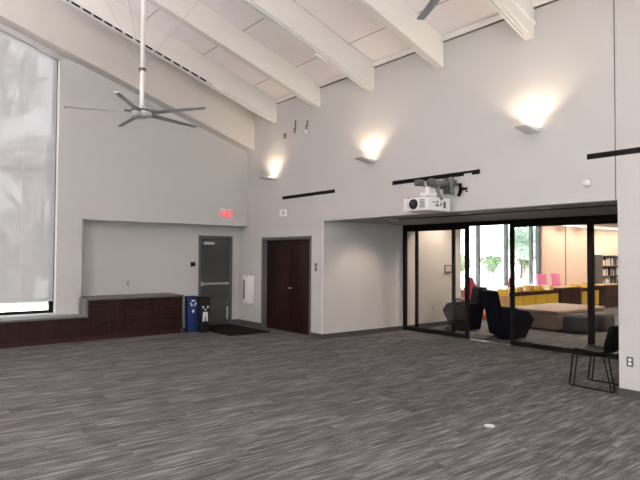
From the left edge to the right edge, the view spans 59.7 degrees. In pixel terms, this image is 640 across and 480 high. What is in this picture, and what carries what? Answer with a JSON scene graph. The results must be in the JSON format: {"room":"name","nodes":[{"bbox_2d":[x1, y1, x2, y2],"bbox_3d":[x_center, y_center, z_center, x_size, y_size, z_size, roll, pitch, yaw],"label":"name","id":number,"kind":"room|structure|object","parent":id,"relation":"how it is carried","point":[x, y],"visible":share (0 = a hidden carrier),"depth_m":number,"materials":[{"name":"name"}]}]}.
{"room":"community hall","nodes":[
{"label":"community hall","id":0,"kind":"room"},
{"bbox_2d":[0,22,247,327],"bbox_3d":[-6.990,-1.768,9.563,13.000,7.297,0.570,2,-2,-39],"label":"wall","id":1,"kind":"structure","parent":0,"point":[147,206],"depth_m":11.76,"materials":[{"name":"paint"}]},
{"bbox_2d":[0,60,57,315],"bbox_3d":[-6.943,-1.525,9.492,4.535,5.767,0.070,2,-2,-39],"label":"window","id":2,"kind":"structure","parent":1,"relation":"in","point":[50,303],"depth_m":10.77,"materials":[{"name":"black metal"}]},
{"bbox_2d":[0,23,60,302],"bbox_3d":[-5.931,-1.606,10.043,2.260,5.502,0.102,2,-2,-39],"label":"roller shade","id":3,"kind":"object","parent":2,"relation":"attached to","point":[28,68],"visible":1,"depth_m":10.44,"materials":[{"name":"grey fabric"}]},
{"bbox_2d":[0,0,254,151],"bbox_3d":[-6.706,-3.836,9.281,13.000,3.177,0.299,2,-2,-39],"label":"roof beam","id":4,"kind":"structure","parent":1,"relation":"attached to","point":[57,25],"depth_m":11.31,"materials":[{"name":"paint"}]},
{"bbox_2d":[124,280,131,285],"bbox_3d":[-4.100,0.919,11.908,0.160,0.115,0.009,2,-2,-39],"label":"wall outlet","id":5,"kind":"object","parent":1,"relation":"attached to","point":[126,282],"visible":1,"depth_m":11.91,"materials":[{"name":"grey plastic"}]},
{"bbox_2d":[60,87,244,218],"bbox_3d":[-3.388,-1.850,12.081,4.235,2.956,0.002,2,-2,-39],"label":"trim","id":6,"kind":"structure","parent":1,"relation":"attached to","point":[84,87],"depth_m":11.07,"materials":[{"name":"grey paint"}]},
{"bbox_2d":[198,235,232,324],"bbox_3d":[-2.490,0.956,13.225,0.880,2.110,0.115,2,-2,-39],"label":"door","id":7,"kind":"structure","parent":1,"relation":"in","point":[215,252],"depth_m":13.26,"materials":[{"name":"grey paint"}]},
{"bbox_2d":[220,209,232,219],"bbox_3d":[-2.175,-0.600,12.986,0.315,0.240,0.057,2,-2,-39],"label":"exit sign","id":8,"kind":"object","parent":1,"relation":"attached to","point":[224,213],"visible":1,"depth_m":12.96,"materials":[{"name":"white plastic"}]},
{"bbox_2d":[0,307,639,479],"bbox_3d":[5.114,2.009,9.509,32.200,0.120,15.700,2,-2,-39],"label":"floor","id":9,"kind":"structure","parent":0,"point":[277,404],"depth_m":6.01,"materials":[{"name":"carpet"}]},
{"bbox_2d":[0,314,87,348],"bbox_3d":[-8.115,1.585,7.916,9.134,0.487,0.470,2,-2,-39],"label":"window bench","id":10,"kind":"object","parent":9,"relation":"on","point":[52,329],"visible":0.98,"depth_m":10.13,"materials":[{"name":"brown wood"}]},
{"bbox_2d":[79,293,183,340],"bbox_3d":[-3.917,1.551,11.516,1.985,0.807,0.822,2,-2,-39],"label":"base cabinet","id":11,"kind":"object","parent":9,"relation":"on","point":[123,315],"visible":0.99,"depth_m":11.17,"materials":[{"name":"brown wood"}]},
{"bbox_2d":[79,293,183,300],"bbox_3d":[-3.914,1.163,11.527,1.985,0.032,0.822,2,-2,-39],"label":"countertop","id":12,"kind":"structure","parent":11,"relation":"on","point":[149,295],"depth_m":11.32,"materials":[{"name":"grey laminate"}]},
{"bbox_2d":[184,295,197,331],"bbox_3d":[-2.773,1.590,12.019,0.250,0.770,0.200,2,-2,-39],"label":"recycling bin","id":13,"kind":"object","parent":9,"relation":"on","point":[190,301],"visible":0.89,"depth_m":11.94,"materials":[{"name":"blue plastic"}]},
{"bbox_2d":[196,297,210,332],"bbox_3d":[-2.502,1.600,11.967,0.250,0.750,0.200,2,-2,-39],"label":"rubbish bin","id":14,"kind":"object","parent":9,"relation":"on","point":[203,303],"visible":1,"depth_m":11.90,"materials":[{"name":"black plastic"}]},
{"bbox_2d":[209,324,269,335],"bbox_3d":[-1.999,1.984,12.374,1.010,0.012,1.780,2,-2,-39],"label":"door mat","id":15,"kind":"object","parent":9,"relation":"on","point":[224,329],"visible":0.82,"depth_m":12.17,"materials":[{"name":"black carpet"}]},
{"bbox_2d":[443,286,486,330],"bbox_3d":[3.295,1.548,12.673,0.868,0.960,0.700,0,-2,-1],"label":"lounge chair","id":16,"kind":"object","parent":9,"relation":"on","point":[476,300],"visible":0.73,"depth_m":12.35,"materials":[{"name":"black fabric"}]},
{"bbox_2d":[462,277,475,297],"bbox_3d":[4.510,1.619,16.312,0.540,1.041,0.610,1,-2,-9],"label":"chair","id":17,"kind":"object","parent":9,"relation":"on","point":[472,283],"visible":0.19,"depth_m":16.53,"materials":[{"name":"fabric"}]},
{"bbox_2d":[484,424,494,427],"bbox_3d":[1.653,1.809,5.436,0.100,0.010,0.100,2,-2,-39],"label":"floor outlet","id":18,"kind":"object","parent":9,"relation":"on","point":[485,425],"visible":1,"depth_m":5.43,"materials":[{"name":"grey plastic"}]},
{"bbox_2d":[487,287,506,290],"bbox_3d":[5.681,1.863,17.653,1.550,0.640,0.800,2,-2,-39],"label":"table","id":19,"kind":"object","parent":9,"relation":"on","point":[493,289],"visible":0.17,"depth_m":17.77,"materials":[{"name":"white plastic"}]},
{"bbox_2d":[482,290,533,338],"bbox_3d":[3.825,1.516,11.450,0.868,0.960,0.700,0,-2,-1],"label":"lounge chair","id":20,"kind":"object","parent":9,"relation":"on","point":[497,316],"visible":0.95,"depth_m":11.12,"materials":[{"name":"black fabric"}]},
{"bbox_2d":[499,290,558,306],"bbox_3d":[5.856,1.779,15.716,2.500,0.700,0.505,2,-2,-39],"label":"cabinet","id":21,"kind":"object","parent":9,"relation":"on","point":[546,296],"visible":0.44,"depth_m":15.41,"materials":[{"name":"yellow wood"}]},
{"bbox_2d":[497,289,507,295],"bbox_3d":[4.911,1.414,15.008,0.064,0.176,0.283,2,-2,-39],"label":"book","id":22,"kind":"object","parent":21,"relation":"on","point":[502,292],"visible":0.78,"depth_m":14.97,"materials":[{"name":"yellow paper"}]},
{"bbox_2d":[523,285,533,290],"bbox_3d":[5.911,1.412,15.829,0.132,0.239,0.253,2,-2,-39],"label":"book","id":23,"kind":"object","parent":21,"relation":"on","point":[529,286],"visible":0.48,"depth_m":15.74,"materials":[{"name":"brown paper"}]},
{"bbox_2d":[536,274,546,285],"bbox_3d":[7.672,1.684,18.685,0.577,1.082,0.617,2,-2,-39],"label":"chair","id":24,"kind":"object","parent":9,"relation":"on","point":[541,278],"visible":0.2,"depth_m":18.84,"materials":[{"name":"plastic"}]},
{"bbox_2d":[550,273,560,285],"bbox_3d":[8.375,1.704,19.247,0.577,1.082,0.617,2,-2,-39],"label":"chair","id":25,"kind":"object","parent":9,"relation":"on","point":[555,277],"visible":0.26,"depth_m":19.41,"materials":[{"name":"plastic"}]},
{"bbox_2d":[515,303,604,331],"bbox_3d":[5.720,1.841,13.521,2.270,0.450,1.320,2,-2,-39],"label":"ottoman bench","id":26,"kind":"object","parent":9,"relation":"on","point":[548,316],"visible":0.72,"depth_m":12.72,"materials":[{"name":"beige fabric"}]},
{"bbox_2d":[515,303,604,314],"bbox_3d":[5.721,1.660,13.526,2.270,0.088,1.320,2,-2,-39],"label":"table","id":27,"kind":"object","parent":26,"relation":"on","point":[548,308],"depth_m":13.06,"materials":[{"name":"beige wood"}]},
{"bbox_2d":[553,286,581,304],"bbox_3d":[7.392,1.796,16.974,1.250,0.755,0.540,2,-2,-39],"label":"base cabinet","id":28,"kind":"object","parent":9,"relation":"on","point":[567,294],"visible":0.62,"depth_m":16.74,"materials":[{"name":"brown laminate"}]},
{"bbox_2d":[563,313,597,333],"bbox_3d":[5.701,1.829,12.225,0.620,0.400,0.550,2,-2,-44],"label":"pouf","id":29,"kind":"object","parent":9,"relation":"on","point":[577,323],"visible":0.9,"depth_m":12.03,"materials":[{"name":"grey fabric"}]},
{"bbox_2d":[581,287,598,305],"bbox_3d":[8.370,1.850,17.727,1.100,0.700,0.505,2,-2,-39],"label":"cabinet","id":30,"kind":"object","parent":9,"relation":"on","point":[583,290],"visible":0.39,"depth_m":17.35,"materials":[{"name":"yellow wood"}]},
{"bbox_2d":[569,326,618,392],"bbox_3d":[3.595,1.476,7.151,0.521,0.800,0.583,2,-2,-39],"label":"chair","id":31,"kind":"object","parent":9,"relation":"on","point":[611,344],"visible":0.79,"depth_m":6.99,"materials":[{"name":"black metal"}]},
{"bbox_2d":[583,312,614,331],"bbox_3d":[6.287,1.844,12.629,0.600,0.400,0.550,2,-2,-42],"label":"pouf","id":32,"kind":"object","parent":9,"relation":"on","point":[605,320],"visible":0.47,"depth_m":12.34,"materials":[{"name":"grey fabric"}]},
{"bbox_2d":[594,255,617,283],"bbox_3d":[12.495,1.527,23.846,2.550,1.740,0.340,2,-2,-39],"label":"bookshelf","id":33,"kind":"object","parent":9,"relation":"on","point":[598,259],"visible":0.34,"depth_m":23.13,"materials":[{"name":"grey laminate"}]},
{"bbox_2d":[595,283,617,307],"bbox_3d":[9.511,1.856,18.669,1.720,0.755,0.540,2,-2,-39],"label":"base cabinet","id":34,"kind":"object","parent":9,"relation":"on","point":[608,292],"visible":0.62,"depth_m":18.33,"materials":[{"name":"brown laminate"}]},
{"bbox_2d":[116,0,533,98],"bbox_3d":[-2.185,-4.548,3.694,13.250,2.417,15.500,2,-2,-39],"label":"ceiling","id":35,"kind":"structure","parent":0,"point":[347,19],"depth_m":9.66,"materials":[{"name":"white paint"}]},
{"bbox_2d":[64,0,205,127],"bbox_3d":[-2.720,-3.186,8.503,2.053,2.720,1.975,2,-2,-39],"label":"ceiling fan","id":36,"kind":"object","parent":35,"relation":"hanging from","point":[140,112],"visible":1,"depth_m":8.38,"materials":[{"name":"grey metal"}]},
{"bbox_2d":[62,0,276,122],"bbox_3d":[-6.064,-4.111,8.489,13.000,2.660,0.175,2,-2,-39],"label":"roof beam","id":37,"kind":"structure","parent":35,"relation":"attached to","point":[173,51],"depth_m":11.05,"materials":[{"name":"paint"}]},
{"bbox_2d":[146,0,319,108],"bbox_3d":[-5.101,-4.139,7.286,13.000,2.660,0.145,2,-2,-39],"label":"roof beam","id":38,"kind":"structure","parent":35,"relation":"attached to","point":[201,19],"depth_m":10.14,"materials":[{"name":"paint"}]},
{"bbox_2d":[240,0,374,91],"bbox_3d":[-4.129,-4.168,6.071,13.000,2.660,0.145,2,-2,-39],"label":"roof beam","id":39,"kind":"structure","parent":35,"relation":"attached to","point":[291,18],"depth_m":9.25,"materials":[{"name":"paint"}]},
{"bbox_2d":[314,52,326,62],"bbox_3d":[0.012,-3.074,9.399,0.230,0.142,0.060,2,-2,-39],"label":"lamp","id":40,"kind":"object","parent":39,"relation":"attached to","point":[321,57],"depth_m":9.36,"materials":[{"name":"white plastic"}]},
{"bbox_2d":[354,0,442,69],"bbox_3d":[-3.157,-4.197,4.857,13.000,2.660,0.145,2,-2,-39],"label":"roof beam","id":41,"kind":"structure","parent":35,"relation":"attached to","point":[396,16],"depth_m":8.35,"materials":[{"name":"paint"}]},
{"bbox_2d":[417,0,439,19],"bbox_3d":[1.207,-3.300,4.254,2.138,2.451,2.103,2,-2,-39],"label":"ceiling fan","id":42,"kind":"object","parent":35,"relation":"hanging from","point":[430,6],"visible":1,"depth_m":5.13,"materials":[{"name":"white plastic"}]},
{"bbox_2d":[486,0,535,40],"bbox_3d":[-2.174,-4.226,3.628,13.000,2.660,0.180,2,-2,-39],"label":"roof beam","id":43,"kind":"structure","parent":35,"relation":"attached to","point":[519,14],"depth_m":7.40,"materials":[{"name":"paint"}]},
{"bbox_2d":[329,221,460,332],"bbox_3d":[1.039,0.488,13.489,4.240,3.100,2.550,2,-2,-39],"label":"wall","id":44,"kind":"structure","parent":0,"point":[366,259],"depth_m":12.11,"materials":[{"name":"paint"}]},
{"bbox_2d":[323,321,448,338],"bbox_3d":[1.772,1.962,12.400,4.390,0.100,0.012,2,-2,-39],"label":"baseboard","id":45,"kind":"structure","parent":44,"relation":"attached to","point":[442,323],"depth_m":11.94,"materials":[{"name":"grey rubber"}]},
{"bbox_2d":[404,226,469,338],"bbox_3d":[2.437,0.860,11.819,0.044,2.247,1.730,2,-2,-39],"label":"door","id":46,"kind":"structure","parent":44,"relation":"in","point":[466,335],"depth_m":11.40,"materials":[{"name":"black metal"}]},
{"bbox_2d":[444,265,450,272],"bbox_3d":[3.089,0.699,13.473,0.250,0.200,0.027,2,-2,-39],"label":"thermostat panel","id":47,"kind":"object","parent":44,"relation":"attached to","point":[447,268],"visible":1,"depth_m":13.45,"materials":[{"name":"white plastic"}]},
{"bbox_2d":[238,0,639,390],"bbox_3d":[2.864,-0.664,7.781,0.210,5.100,15.515,2,-2,-39],"label":"wall","id":48,"kind":"structure","parent":0,"point":[418,119],"depth_m":8.27,"materials":[{"name":"paint"}]},
{"bbox_2d":[243,275,253,303],"bbox_3d":[-1.688,1.154,13.090,0.185,0.675,0.260,2,-2,-39],"label":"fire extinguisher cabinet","id":49,"kind":"object","parent":48,"relation":"attached to","point":[248,280],"visible":1,"depth_m":13.01,"materials":[{"name":"white plastic"}]},
{"bbox_2d":[259,176,277,181],"bbox_3d":[-1.151,-1.372,12.364,0.367,0.110,0.238,2,-2,-39],"label":"wall sconce","id":50,"kind":"object","parent":48,"relation":"attached to","point":[274,178],"visible":1,"depth_m":12.34,"materials":[{"name":"white plastic"}]},
{"bbox_2d":[280,209,286,216],"bbox_3d":[-0.805,-0.589,12.141,0.069,0.155,0.230,2,-2,-39],"label":"fire alarm strobe","id":51,"kind":"object","parent":48,"relation":"attached to","point":[283,212],"visible":1,"depth_m":12.10,"materials":[{"name":"white plastic"}]},
{"bbox_2d":[261,236,311,336],"bbox_3d":[-0.704,0.960,12.127,0.162,2.060,1.860,2,-2,-39],"label":"door","id":52,"kind":"structure","parent":48,"relation":"in","point":[285,261],"depth_m":12.21,"materials":[{"name":"brown wood"}]},
{"bbox_2d":[305,120,307,132],"bbox_3d":[-0.274,-2.346,11.532,0.078,0.280,0.058,2,-2,-39],"label":"wall bracket","id":53,"kind":"object","parent":48,"relation":"attached to","point":[306,125],"visible":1,"depth_m":11.51,"materials":[{"name":"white metal"}]},
{"bbox_2d":[282,189,334,199],"bbox_3d":[-0.270,-0.935,11.532,0.009,0.070,1.783,2,-2,-39],"label":"air slot","id":54,"kind":"object","parent":48,"relation":"attached to","point":[333,190],"visible":1,"depth_m":11.47,"materials":[{"name":"black metal"}]},
{"bbox_2d":[322,221,322,333],"bbox_3d":[0.053,0.742,11.075,0.003,2.244,0.028,2,-2,-39],"label":"trim","id":55,"kind":"structure","parent":48,"relation":"attached to","point":[322,221],"depth_m":11.08,"materials":[{"name":"white paint"}]},
{"bbox_2d":[354,157,376,163],"bbox_3d":[0.799,-1.430,9.928,0.367,0.110,0.238,2,-2,-39],"label":"wall sconce","id":56,"kind":"object","parent":48,"relation":"attached to","point":[373,160],"visible":1,"depth_m":9.91,"materials":[{"name":"white plastic"}]},
{"bbox_2d":[275,0,557,103],"bbox_3d":[3.028,-3.208,7.450,0.060,0.080,14.700,2,-2,-39],"label":"trim","id":57,"kind":"structure","parent":48,"relation":"attached to","point":[535,3],"depth_m":8.75,"materials":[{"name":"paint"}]},
{"bbox_2d":[392,169,479,184],"bbox_3d":[1.805,-0.997,8.941,0.009,0.070,1.783,2,-2,-39],"label":"air slot","id":58,"kind":"object","parent":48,"relation":"attached to","point":[456,174],"visible":0.93,"depth_m":8.83,"materials":[{"name":"black metal"}]},
{"bbox_2d":[238,319,639,399],"bbox_3d":[2.810,1.831,7.582,0.012,0.100,15.365,2,-2,-39],"label":"baseboard","id":59,"kind":"structure","parent":48,"relation":"attached to","point":[622,392],"depth_m":6.63,"materials":[{"name":"grey rubber"}]},
{"bbox_2d":[414,177,465,200],"bbox_3d":[1.806,-0.780,8.378,0.699,0.386,0.435,2,-2,-39],"label":"mount","id":60,"kind":"object","parent":48,"relation":"attached to","point":[447,184],"visible":1,"depth_m":8.40,"materials":[{"name":"grey metal"}]},
{"bbox_2d":[404,196,449,212],"bbox_3d":[1.632,-0.541,8.573,0.539,0.215,0.503,2,-2,-39],"label":"projector","id":61,"kind":"object","parent":60,"relation":"hanging from","point":[427,204],"visible":0.91,"depth_m":8.40,"materials":[{"name":"white plastic"}]},
{"bbox_2d":[419,199,424,207],"bbox_3d":[1.523,-0.547,8.322,0.005,0.122,0.100,2,-2,-39],"label":"vent","id":62,"kind":"object","parent":61,"relation":"attached to","point":[421,201],"depth_m":8.32,"materials":[{"name":"grey paint"}]},
{"bbox_2d":[464,184,469,194],"bbox_3d":[2.215,-0.759,8.419,0.009,0.150,0.110,2,-2,-39],"label":"wall outlet","id":63,"kind":"object","parent":48,"relation":"attached to","point":[467,191],"visible":1,"depth_m":8.41,"materials":[{"name":"grey plastic"}]},
{"bbox_2d":[464,173,471,179],"bbox_3d":[2.228,-0.960,8.409,0.009,0.090,0.140,2,-2,-39],"label":"wall outlet","id":64,"kind":"object","parent":48,"relation":"attached to","point":[468,175],"visible":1,"depth_m":8.40,"materials":[{"name":"grey plastic"}]},
{"bbox_2d":[513,124,541,135],"bbox_3d":[2.767,-1.488,7.470,0.367,0.110,0.238,2,-2,-39],"label":"wall sconce","id":65,"kind":"object","parent":48,"relation":"attached to","point":[527,129],"visible":1,"depth_m":7.45,"materials":[{"name":"white plastic"}]},
{"bbox_2d":[582,178,591,187],"bbox_3d":[3.330,-0.719,6.979,0.064,0.124,0.124,2,-2,-39],"label":"smoke detector","id":66,"kind":"object","parent":48,"relation":"attached to","point":[587,182],"visible":1,"depth_m":6.96,"materials":[{"name":"grey plastic"}]},
{"bbox_2d":[587,147,639,159],"bbox_3d":[4.115,-1.066,6.054,0.009,0.070,2.442,2,-2,-39],"label":"air slot","id":67,"kind":"object","parent":48,"relation":"attached to","point":[636,149],"visible":1,"depth_m":6.75,"materials":[{"name":"black metal"}]},
{"bbox_2d":[613,0,615,199],"bbox_3d":[3.574,-1.826,6.764,0.003,2.686,0.012,2,-2,-39],"label":"trim","id":68,"kind":"structure","parent":48,"relation":"attached to","point":[613,0],"depth_m":6.76,"materials":[{"name":"grey metal"}]},
{"bbox_2d":[626,357,632,366],"bbox_3d":[3.642,1.432,6.557,0.009,0.115,0.075,2,-2,-39],"label":"wall outlet","id":69,"kind":"object","parent":48,"relation":"attached to","point":[629,359],"visible":1,"depth_m":6.56,"materials":[{"name":"grey plastic"}]},
{"bbox_2d":[334,201,617,224],"bbox_3d":[2.899,-0.779,9.775,2.450,0.756,5.920,2,-2,-39],"label":"ceiling","id":70,"kind":"structure","parent":0,"point":[609,210],"depth_m":9.31,"materials":[{"name":"paint"}]},
{"bbox_2d":[399,205,617,219],"bbox_3d":[2.785,-0.424,8.759,0.080,0.011,4.150,2,-2,-39],"label":"trim","id":71,"kind":"structure","parent":70,"relation":"attached to","point":[603,205],"depth_m":8.45,"materials":[{"name":"grey metal"}]},
{"bbox_2d":[461,226,617,297],"bbox_3d":[11.526,0.563,14.035,16.700,3.100,14.800,2,-2,-39],"label":"wall","id":72,"kind":"structure","parent":0,"point":[605,240],"depth_m":23.85,"materials":[{"name":"beige paint"}]},
{"bbox_2d":[415,230,455,331],"bbox_3d":[2.445,0.863,11.902,0.044,2.247,1.070,2,-2,-39],"label":"door","id":73,"kind":"structure","parent":72,"relation":"in","point":[453,231],"depth_m":11.53,"materials":[{"name":"black metal"}]},
{"bbox_2d":[469,339,509,344],"bbox_3d":[3.276,1.968,10.761,0.070,0.012,0.890,2,-2,-39],"label":"trim","id":74,"kind":"structure","parent":72,"relation":"attached to","point":[469,339],"depth_m":10.76,"materials":[{"name":"metal"}]},
{"bbox_2d":[461,225,540,290],"bbox_3d":[5.140,0.418,18.125,7.930,2.349,0.420,2,-2,-39],"label":"window","id":75,"kind":"structure","parent":72,"relation":"in","point":[477,228],"depth_m":19.37,"materials":[{"name":"grey paint"}]},
{"bbox_2d":[403,214,617,329],"bbox_3d":[3.659,0.792,10.346,0.120,2.343,5.620,2,-2,-39],"label":"trim","id":76,"kind":"structure","parent":72,"relation":"attached to","point":[612,216],"depth_m":10.57,"materials":[{"name":"black metal"}]},
{"bbox_2d":[510,220,593,356],"bbox_3d":[4.037,0.813,9.821,0.044,2.247,1.530,2,-2,-39],"label":"door","id":77,"kind":"structure","parent":72,"relation":"in","point":[590,272],"depth_m":9.61,"materials":[{"name":"black metal"}]},
{"bbox_2d":[542,226,564,285],"bbox_3d":[8.876,0.860,21.172,1.670,2.760,0.034,2,-2,-39],"label":"panel","id":78,"kind":"object","parent":72,"relation":"attached to","point":[553,237],"visible":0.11,"depth_m":21.17,"materials":[{"name":"beige fabric"}]},
{"bbox_2d":[564,226,565,285],"bbox_3d":[9.560,0.895,21.725,0.070,2.850,0.024,2,-2,-39],"label":"trim","id":79,"kind":"structure","parent":72,"relation":"attached to","point":[564,226],"depth_m":21.71,"materials":[{"name":"grey laminate"}]},
{"bbox_2d":[566,227,586,285],"bbox_3d":[10.450,0.905,22.431,2.180,2.760,0.034,2,-2,-39],"label":"panel","id":80,"kind":"object","parent":72,"relation":"attached to","point":[576,238],"visible":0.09,"depth_m":22.25,"materials":[{"name":"beige fabric"}]},
{"bbox_2d":[593,219,618,359],"bbox_3d":[4.969,0.788,8.749,0.044,2.247,1.450,2,-2,-39],"label":"door","id":81,"kind":"structure","parent":72,"relation":"in","point":[616,357],"depth_m":9.20,"materials":[{"name":"black metal"}]},
{"bbox_2d":[594,223,617,227],"bbox_3d":[11.593,-0.909,14.124,16.550,0.150,14.800,2,-2,-39],"label":"ceiling","id":82,"kind":"structure","parent":0,"point":[599,225],"depth_m":22.73,"materials":[{"name":"paint"}]},
{"bbox_2d":[562,225,586,227],"bbox_3d":[10.073,-0.564,22.135,1.919,0.092,0.079,2,-2,-39],"label":"light","id":83,"kind":"object","parent":82,"relation":"attached to","point":[584,226],"depth_m":22.25,"materials":[{"name":"white plastic"}]},
{"bbox_2d":[594,226,617,229],"bbox_3d":[12.190,-0.504,23.828,2.131,0.091,0.079,2,-2,-39],"label":"light","id":84,"kind":"object","parent":82,"relation":"attached to","point":[596,227],"depth_m":23.80,"materials":[{"name":"white plastic"}]},
{"label":"outside","id":85,"kind":"structure","parent":0,"visible":0},
{"bbox_2d":[0,267,535,311],"bbox_3d":[2.146,2.208,16.416,130.000,0.120,120.000,2,-2,-39],"label":"ground","id":86,"kind":"structure","parent":85,"point":[487,278],"depth_m":37.77,"materials":[{"name":"white"}]},
{"bbox_2d":[461,254,473,273],"bbox_3d":[13.025,2.171,52.179,2.139,2.119,2.758,0,-2,-6],"label":"tree","id":87,"kind":"object","parent":86,"relation":"on","point":[462,255],"visible":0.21,"depth_m":51.64,"materials":[{"name":"green plant"}]},
{"bbox_2d":[480,254,502,273],"bbox_3d":[16.425,2.340,53.918,2.482,1.918,1.925,1,-2,-28],"label":"tree","id":88,"kind":"object","parent":86,"relation":"on","point":[492,265],"visible":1,"depth_m":53.58,"materials":[{"name":"green plant"}]},
{"bbox_2d":[501,225,535,278],"bbox_3d":[15.396,0.778,43.279,3.667,4.421,4.698,1,-2,-17],"label":"tree","id":89,"kind":"object","parent":86,"relation":"on","point":[521,234],"visible":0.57,"depth_m":41.97,"materials":[{"name":"green plant"}]},
{"bbox_2d":[508,250,535,272],"bbox_3d":[20.939,2.165,57.471,3.033,2.519,2.353,0,-2,23],"label":"tree","id":90,"kind":"object","parent":86,"relation":"on","point":[526,262],"visible":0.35,"depth_m":56.95,"materials":[{"name":"green plant"}]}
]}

